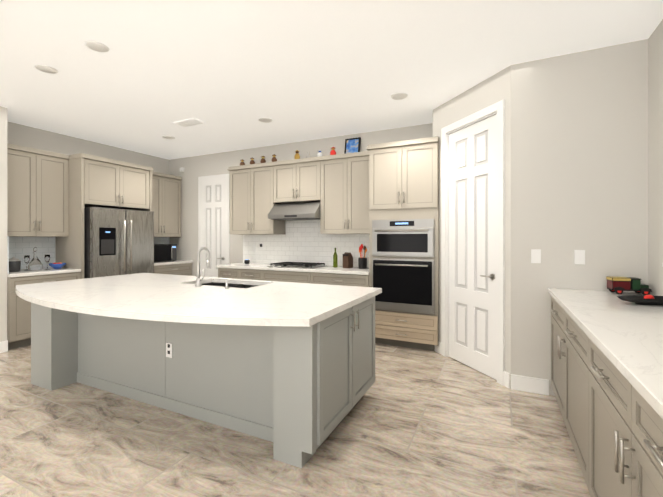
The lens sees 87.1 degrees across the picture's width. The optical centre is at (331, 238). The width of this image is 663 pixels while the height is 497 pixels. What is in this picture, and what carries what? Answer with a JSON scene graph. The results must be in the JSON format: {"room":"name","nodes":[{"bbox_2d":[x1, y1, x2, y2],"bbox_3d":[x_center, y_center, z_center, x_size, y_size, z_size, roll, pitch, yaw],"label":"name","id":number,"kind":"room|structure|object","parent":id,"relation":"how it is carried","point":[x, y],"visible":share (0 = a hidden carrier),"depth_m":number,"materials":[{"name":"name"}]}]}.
{"room":"kitchen","nodes":[
{"label":"kitchen","id":0,"kind":"room"},
{"bbox_2d":[0,106,11,341],"bbox_3d":[-5.615,-0.102,4.675,3.600,2.900,0.590,0,0,26],"label":"wall","id":1,"kind":"structure","parent":0,"point":[5,126],"depth_m":4.13,"materials":[{"name":"white paint"}]},
{"bbox_2d":[12,122,167,267],"bbox_3d":[-3.860,-0.102,5.695,0.120,2.900,2.730,0,0,26],"label":"wall","id":2,"kind":"structure","parent":0,"point":[22,135],"depth_m":5.35,"materials":[{"name":"white paint"}]},
{"bbox_2d":[7,147,70,238],"bbox_3d":[-4.075,-0.584,4.703,0.348,1.125,0.785,0,0,26],"label":"upper cabinet","id":3,"kind":"object","parent":2,"relation":"attached to","point":[51,196],"depth_m":4.65,"materials":[{"name":"paint"}]},
{"bbox_2d":[7,236,169,273],"bbox_3d":[-3.537,0.202,5.534,0.598,0.449,2.754,0,0,26],"label":"backsplash","id":4,"kind":"structure","parent":2,"relation":"attached to","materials":[{"name":"white tile"}]},
{"bbox_2d":[71,155,150,210],"bbox_3d":[-3.536,-0.815,5.489,0.638,0.665,1.020,0,0,26],"label":"upper cabinet","id":5,"kind":"object","parent":2,"relation":"attached to","point":[103,183],"depth_m":5.22,"materials":[{"name":"paint"}]},
{"bbox_2d":[151,171,181,238],"bbox_3d":[-3.244,-0.585,6.431,0.348,1.125,0.850,0,0,26],"label":"upper cabinet","id":6,"kind":"object","parent":2,"relation":"attached to","point":[165,189],"depth_m":6.45,"materials":[{"name":"paint"}]},
{"bbox_2d":[0,343,590,496],"bbox_3d":[-3.378,1.378,2.024,10.170,0.060,9.190,0,0,26],"label":"floor","id":7,"kind":"structure","parent":0,"point":[420,423],"depth_m":2.26,"materials":[{"name":"tile"}]},
{"bbox_2d":[7,271,82,349],"bbox_3d":[-3.944,0.908,4.640,0.638,0.880,0.785,0,0,26],"label":"base cabinet","id":8,"kind":"object","parent":7,"relation":"on","point":[18,309],"depth_m":4.26,"materials":[{"name":"paint"}]},
{"bbox_2d":[7,267,82,274],"bbox_3d":[-3.941,0.448,4.636,0.648,0.040,0.785,0,0,26],"label":"countertop","id":9,"kind":"structure","parent":8,"relation":"on","point":[32,272],"depth_m":4.54,"materials":[{"name":"white stone"}]},
{"bbox_2d":[9,257,20,271],"bbox_3d":[-4.057,0.332,4.453,0.140,0.190,0.140,0,0,26],"label":"ice bucket","id":10,"kind":"object","parent":9,"relation":"on","point":[14,264],"visible":0.85,"depth_m":4.42,"materials":[{"name":"grey metal"}]},
{"bbox_2d":[24,255,29,270],"bbox_3d":[-3.983,0.327,4.562,0.064,0.200,0.062,0,0,26],"label":"stemmed glass","id":11,"kind":"object","parent":9,"relation":"on","point":[26,258],"visible":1,"depth_m":4.55,"materials":[{"name":"white"}]},
{"bbox_2d":[28,247,42,269],"bbox_3d":[-3.971,0.274,4.678,0.160,0.306,0.160,0,0,26],"label":"decanter","id":12,"kind":"object","parent":9,"relation":"on","point":[35,263],"visible":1,"depth_m":4.65,"materials":[{"name":"clear glass"}]},
{"bbox_2d":[44,255,49,269],"bbox_3d":[-3.870,0.327,4.751,0.064,0.200,0.062,0,0,26],"label":"stemmed glass","id":13,"kind":"object","parent":9,"relation":"on","point":[47,258],"visible":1,"depth_m":4.73,"materials":[{"name":"white"}]},
{"bbox_2d":[49,262,65,268],"bbox_3d":[-3.831,0.383,4.877,0.200,0.088,0.197,0,0,26],"label":"fruit bowl","id":14,"kind":"object","parent":9,"relation":"on","point":[56,265],"visible":1,"depth_m":4.84,"materials":[{"name":"blue ceramic"}]},
{"bbox_2d":[84,207,153,278],"bbox_3d":[-3.439,0.455,5.443,0.837,1.785,0.970,0,0,26],"label":"refrigerator","id":15,"kind":"object","parent":7,"relation":"on","point":[118,241],"visible":0.48,"depth_m":5.18,"materials":[{"name":"grey metal"}]},
{"bbox_2d":[154,263,191,275],"bbox_3d":[-3.113,0.908,6.368,0.638,0.880,0.850,0,0,26],"label":"base cabinet","id":16,"kind":"object","parent":7,"relation":"on","point":[160,268],"depth_m":6.25,"materials":[{"name":"paint"}]},
{"bbox_2d":[154,260,192,266],"bbox_3d":[-3.105,0.448,6.375,0.648,0.040,0.865,0,0,26],"label":"countertop","id":17,"kind":"structure","parent":16,"relation":"on","point":[176,261],"depth_m":6.39,"materials":[{"name":"white stone"}]},
{"bbox_2d":[154,244,176,261],"bbox_3d":[-3.144,0.270,6.311,0.437,0.314,0.520,0,0,26],"label":"microwave","id":18,"kind":"object","parent":17,"relation":"on","point":[165,252],"visible":0.62,"depth_m":6.23,"materials":[{"name":"black"}]},
{"bbox_2d":[31,279,381,467],"bbox_3d":[-1.172,0.908,3.126,2.992,0.880,1.208,0,0,26],"label":"kitchen island","id":19,"kind":"object","parent":7,"relation":"on","point":[287,369],"depth_m":2.56,"materials":[{"name":"paint"}]},
{"bbox_2d":[16,277,359,342],"bbox_3d":[-1.400,0.448,2.699,3.050,0.040,1.080,0,0,26],"label":"island countertop","id":20,"kind":"structure","parent":19,"relation":"on","point":[252,313],"depth_m":2.40,"materials":[{"name":"white stone"}]},
{"bbox_2d":[195,247,231,288],"bbox_3d":[-1.020,0.253,3.088,0.378,0.350,0.162,0,0,26],"label":"faucet","id":21,"kind":"object","parent":20,"relation":"on","point":[198,280],"depth_m":3.10,"materials":[{"name":"silver metal"}]},
{"bbox_2d":[202,282,257,287],"bbox_3d":[-0.997,0.579,3.342,0.820,0.219,0.450,0,0,26],"label":"sink","id":22,"kind":"object","parent":20,"relation":"in","point":[230,284],"depth_m":3.57,"materials":[{"name":"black metal"}]},
{"bbox_2d":[104,273,381,298],"bbox_3d":[-1.054,0.448,3.420,3.050,0.040,0.520,0,0,26],"label":"island countertop","id":23,"kind":"structure","parent":19,"relation":"on","point":[317,289],"depth_m":3.15,"materials":[{"name":"white stone"}]},
{"bbox_2d":[218,268,263,279],"bbox_3d":[-1.251,0.908,5.610,0.917,0.880,0.638,0,0,26],"label":"base cabinet","id":24,"kind":"object","parent":7,"relation":"on","point":[235,273],"depth_m":5.31,"materials":[{"name":"paint"}]},
{"bbox_2d":[216,264,367,271],"bbox_3d":[-0.539,0.448,5.262,2.542,0.040,0.648,0,0,26],"label":"countertop","id":25,"kind":"structure","parent":24,"relation":"on","point":[287,267],"depth_m":5.05,"materials":[{"name":"white stone"}]},
{"bbox_2d":[267,262,326,268],"bbox_3d":[-0.516,0.404,5.264,0.760,0.048,0.510,0,0,26],"label":"cooktop","id":26,"kind":"object","parent":25,"relation":"in","point":[300,265],"depth_m":5.13,"materials":[{"name":"black metal"}]},
{"bbox_2d":[333,248,337,267],"bbox_3d":[0.057,0.284,5.094,0.064,0.285,0.062,0,0,26],"label":"oil bottle","id":27,"kind":"object","parent":25,"relation":"on","point":[335,260],"visible":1,"depth_m":5.07,"materials":[{"name":"green glass"}]},
{"bbox_2d":[343,252,352,267],"bbox_3d":[0.232,0.317,5.023,0.100,0.220,0.135,0,0,38],"label":"knife block","id":28,"kind":"object","parent":25,"relation":"on","point":[347,260],"visible":1,"depth_m":4.99,"materials":[{"name":"brown wood"}]},
{"bbox_2d":[358,244,366,268],"bbox_3d":[0.435,0.254,4.923,0.135,0.345,0.120,0,0,26],"label":"utensil crock","id":29,"kind":"object","parent":25,"relation":"on","point":[362,263],"visible":1,"depth_m":4.88,"materials":[{"name":"black ceramic"}]},
{"bbox_2d":[264,268,315,283],"bbox_3d":[-0.519,0.908,5.258,0.934,0.880,0.638,0,0,26],"label":"base cabinet","id":30,"kind":"object","parent":7,"relation":"on","point":[270,274],"depth_m":4.96,"materials":[{"name":"paint"}]},
{"bbox_2d":[316,272,367,286],"bbox_3d":[0.205,0.908,4.910,0.901,0.880,0.638,0,0,26],"label":"base cabinet","id":31,"kind":"object","parent":7,"relation":"on","point":[360,279],"depth_m":4.58,"materials":[{"name":"paint"}]},
{"bbox_2d":[368,136,438,350],"bbox_3d":[0.990,0.101,4.520,0.852,2.495,0.660,0,0,26],"label":"tall cabinet","id":32,"kind":"object","parent":7,"relation":"on","point":[403,178],"depth_m":4.22,"materials":[{"name":"paint"}]},
{"bbox_2d":[550,296,559,407],"bbox_3d":[1.995,0.908,2.494,0.648,0.880,0.802,0,0,26],"label":"base cabinet","id":33,"kind":"object","parent":7,"relation":"on","point":[555,308],"depth_m":2.72,"materials":[{"name":"paint"}]},
{"bbox_2d":[560,308,579,464],"bbox_3d":[1.697,0.908,1.873,0.648,0.880,0.804,0,0,26],"label":"base cabinet","id":34,"kind":"object","parent":7,"relation":"on","point":[569,334],"depth_m":2.16,"materials":[{"name":"paint"}]},
{"bbox_2d":[580,332,662,496],"bbox_3d":[1.283,0.909,1.012,0.648,0.880,1.334,0,0,26],"label":"base cabinet","id":35,"kind":"object","parent":7,"relation":"on","point":[607,366],"depth_m":1.34,"materials":[{"name":"paint"}]},
{"bbox_2d":[548,288,662,423],"bbox_3d":[1.421,0.449,1.317,0.663,0.040,3.420,0,0,26],"label":"countertop","id":36,"kind":"structure","parent":35,"relation":"on","point":[628,335],"depth_m":1.60,"materials":[{"name":"white stone"}]},
{"bbox_2d":[606,276,651,294],"bbox_3d":[2.277,0.365,2.679,0.243,0.125,0.124,0,0,18],"label":"toy truck","id":37,"kind":"object","parent":36,"relation":"on","point":[618,285],"visible":0.98,"depth_m":2.64,"materials":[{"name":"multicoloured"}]},
{"bbox_2d":[617,295,662,304],"bbox_3d":[2.055,0.396,2.258,0.358,0.062,0.188,0,0,26],"label":"dish","id":38,"kind":"object","parent":36,"relation":"on","point":[646,300],"visible":1,"depth_m":2.24,"materials":[{"name":"black"}]},
{"bbox_2d":[168,123,432,275],"bbox_3d":[-0.115,-0.102,5.487,7.050,2.900,0.120,0,0,26],"label":"wall","id":39,"kind":"structure","parent":0,"point":[195,167],"depth_m":6.20,"materials":[{"name":"white paint"}]},
{"bbox_2d":[201,178,225,276],"bbox_3d":[-2.170,0.129,6.370,0.610,2.422,0.067,0,0,26],"label":"door","id":40,"kind":"structure","parent":39,"relation":"in","point":[213,216],"depth_m":6.39,"materials":[{"name":"white wood"}]},
{"bbox_2d":[198,174,229,275],"bbox_3d":[-2.159,0.098,6.393,0.750,2.500,0.018,0,0,26],"label":"door frame","id":41,"kind":"structure","parent":39,"relation":"attached to","point":[227,176],"depth_m":6.25,"materials":[{"name":"white wood"}]},
{"bbox_2d":[228,164,287,235],"bbox_3d":[-1.197,-0.605,5.745,0.937,1.085,0.348,0,0,26],"label":"upper cabinet","id":42,"kind":"object","parent":39,"relation":"attached to","point":[248,186],"depth_m":5.61,"materials":[{"name":"paint"}]},
{"bbox_2d":[260,156,265,162],"bbox_3d":[-1.120,-1.268,5.715,0.096,0.170,0.091,0,0,26],"label":"figurine","id":43,"kind":"object","parent":42,"relation":"on","point":[263,160],"visible":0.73,"depth_m":5.68,"materials":[{"name":"brown ceramic"}]},
{"bbox_2d":[268,156,319,219],"bbox_3d":[-0.489,-0.720,5.321,0.820,0.855,0.498,0,0,26],"label":"upper cabinet","id":44,"kind":"object","parent":39,"relation":"attached to","point":[293,185],"depth_m":5.22,"materials":[{"name":"paint"}]},
{"bbox_2d":[268,201,319,220],"bbox_3d":[-0.489,-0.415,5.320,0.810,0.263,0.500,0,0,26],"label":"range hood","id":45,"kind":"object","parent":44,"relation":"attached to","point":[281,210],"depth_m":5.17,"materials":[{"name":"silver metal"}]},
{"bbox_2d":[294,150,299,158],"bbox_3d":[-0.535,-1.278,5.433,0.096,0.190,0.091,0,0,26],"label":"figurine","id":46,"kind":"object","parent":44,"relation":"on","point":[297,156],"visible":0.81,"depth_m":5.41,"materials":[{"name":"gold metal"}]},
{"bbox_2d":[243,220,368,266],"bbox_3d":[-0.401,-0.063,5.548,2.542,0.979,0.014,0,0,26],"label":"backsplash","id":47,"kind":"structure","parent":39,"relation":"attached to","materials":[{"name":"white tile"}]},
{"bbox_2d":[316,152,367,235],"bbox_3d":[0.266,-0.604,5.041,0.899,1.085,0.348,0,0,26],"label":"upper cabinet","id":48,"kind":"object","parent":39,"relation":"attached to","point":[343,179],"depth_m":4.90,"materials":[{"name":"paint"}]},
{"bbox_2d":[330,147,335,154],"bbox_3d":[0.024,-1.268,5.165,0.096,0.170,0.091,0,0,26],"label":"figurine","id":49,"kind":"object","parent":48,"relation":"on","point":[332,152],"visible":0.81,"depth_m":5.13,"materials":[{"name":"red ceramic"}]},
{"bbox_2d":[344,137,360,153],"bbox_3d":[0.309,-1.333,5.157,0.240,0.299,0.072,0,0,26],"label":"framed photo","id":50,"kind":"object","parent":48,"relation":"on","point":[352,145],"visible":0.61,"depth_m":5.15,"materials":[{"name":"black"}]},
{"bbox_2d":[0,0,662,159],"bbox_3d":[-3.378,-1.582,2.024,10.170,0.060,9.190,0,0,26],"label":"ceiling","id":51,"kind":"structure","parent":0,"point":[230,73],"depth_m":3.01,"materials":[{"name":"white paint"}]},
{"bbox_2d":[35,65,57,73],"bbox_3d":[-2.616,-1.549,3.205,0.168,0.006,0.168,0,0,17],"label":"recessed light","id":52,"kind":"object","parent":51,"relation":"attached to","point":[47,69],"depth_m":3.20,"materials":[{"name":"white plastic"}]},
{"bbox_2d":[84,41,109,51],"bbox_3d":[-1.899,-1.549,2.827,0.168,0.006,0.168,0,0,17],"label":"recessed light","id":53,"kind":"object","parent":51,"relation":"attached to","point":[96,46],"depth_m":2.81,"materials":[{"name":"white plastic"}]},
{"bbox_2d":[162,136,174,139],"bbox_3d":[-2.506,-1.547,5.372,0.182,0.010,0.182,0,0,17],"label":"recessed light","id":54,"kind":"object","parent":51,"relation":"in","point":[165,137],"depth_m":5.37,"materials":[{"name":"white plastic"}]},
{"bbox_2d":[172,118,205,126],"bbox_3d":[-1.909,-1.544,4.674,0.400,0.016,0.200,0,0,26],"label":"ceiling vent","id":55,"kind":"object","parent":51,"relation":"in","point":[189,122],"visible":0.98,"depth_m":4.65,"materials":[{"name":"white paint"}]},
{"bbox_2d":[258,118,272,122],"bbox_3d":[-0.866,-1.547,4.583,0.182,0.010,0.182,0,0,17],"label":"recessed light","id":56,"kind":"object","parent":51,"relation":"in","point":[265,120],"depth_m":4.59,"materials":[{"name":"white plastic"}]},
{"bbox_2d":[391,93,407,99],"bbox_3d":[0.738,-1.547,3.811,0.182,0.010,0.182,0,0,17],"label":"recessed light","id":57,"kind":"object","parent":51,"relation":"in","point":[398,96],"depth_m":3.81,"materials":[{"name":"white plastic"}]},
{"bbox_2d":[433,101,448,341],"bbox_3d":[1.282,-0.102,4.136,0.180,2.900,0.272,0,0,26],"label":"wall","id":58,"kind":"structure","parent":0,"point":[441,113],"depth_m":4.08,"materials":[{"name":"white paint"}]},
{"bbox_2d":[449,65,510,387],"bbox_3d":[1.567,-0.102,3.544,0.605,2.900,0.718,0,0,26],"label":"wall","id":59,"kind":"structure","parent":0,"point":[493,89],"depth_m":3.18,"materials":[{"name":"white paint"}]},
{"bbox_2d":[449,114,496,379],"bbox_3d":[1.461,0.085,3.625,0.525,2.511,0.529,0,0,26],"label":"pantry door","id":60,"kind":"structure","parent":59,"relation":"in","point":[473,246],"depth_m":3.58,"materials":[{"name":"white wood"}]},
{"bbox_2d":[441,100,504,384],"bbox_3d":[1.484,0.041,3.635,0.138,2.615,0.900,0,0,-19],"label":"door frame","id":61,"kind":"structure","parent":59,"relation":"attached to","point":[498,108],"depth_m":3.32,"materials":[{"name":"white wood"}]},
{"bbox_2d":[511,40,643,395],"bbox_3d":[2.062,-0.102,2.976,0.950,2.900,0.120,0,0,26],"label":"wall","id":62,"kind":"structure","parent":0,"point":[587,151],"depth_m":2.93,"materials":[{"name":"white paint"}]},
{"bbox_2d":[0,340,548,394],"bbox_3d":[-0.840,1.283,3.910,5.670,0.130,3.350,0,0,26],"label":"baseboard","id":63,"kind":"structure","parent":62,"relation":"attached to","point":[530,384],"depth_m":3.08,"materials":[{"name":"white wood"}]},
{"bbox_2d":[531,249,540,262],"bbox_3d":[1.782,0.158,3.039,0.074,0.120,0.009,0,0,26],"label":"switch plate","id":64,"kind":"object","parent":62,"relation":"attached to","point":[535,253],"depth_m":3.04,"materials":[{"name":"white plastic"}]},
{"bbox_2d":[574,250,584,264],"bbox_3d":[2.065,0.158,2.902,0.074,0.120,0.009,0,0,26],"label":"switch plate","id":65,"kind":"object","parent":62,"relation":"attached to","point":[579,256],"depth_m":2.90,"materials":[{"name":"white plastic"}]},
{"bbox_2d":[644,19,662,295],"bbox_3d":[1.183,-0.101,-0.086,0.120,2.900,9.040,0,0,26],"label":"wall","id":66,"kind":"structure","parent":0,"point":[653,46],"depth_m":2.62,"materials":[{"name":"white paint"}]}
]}

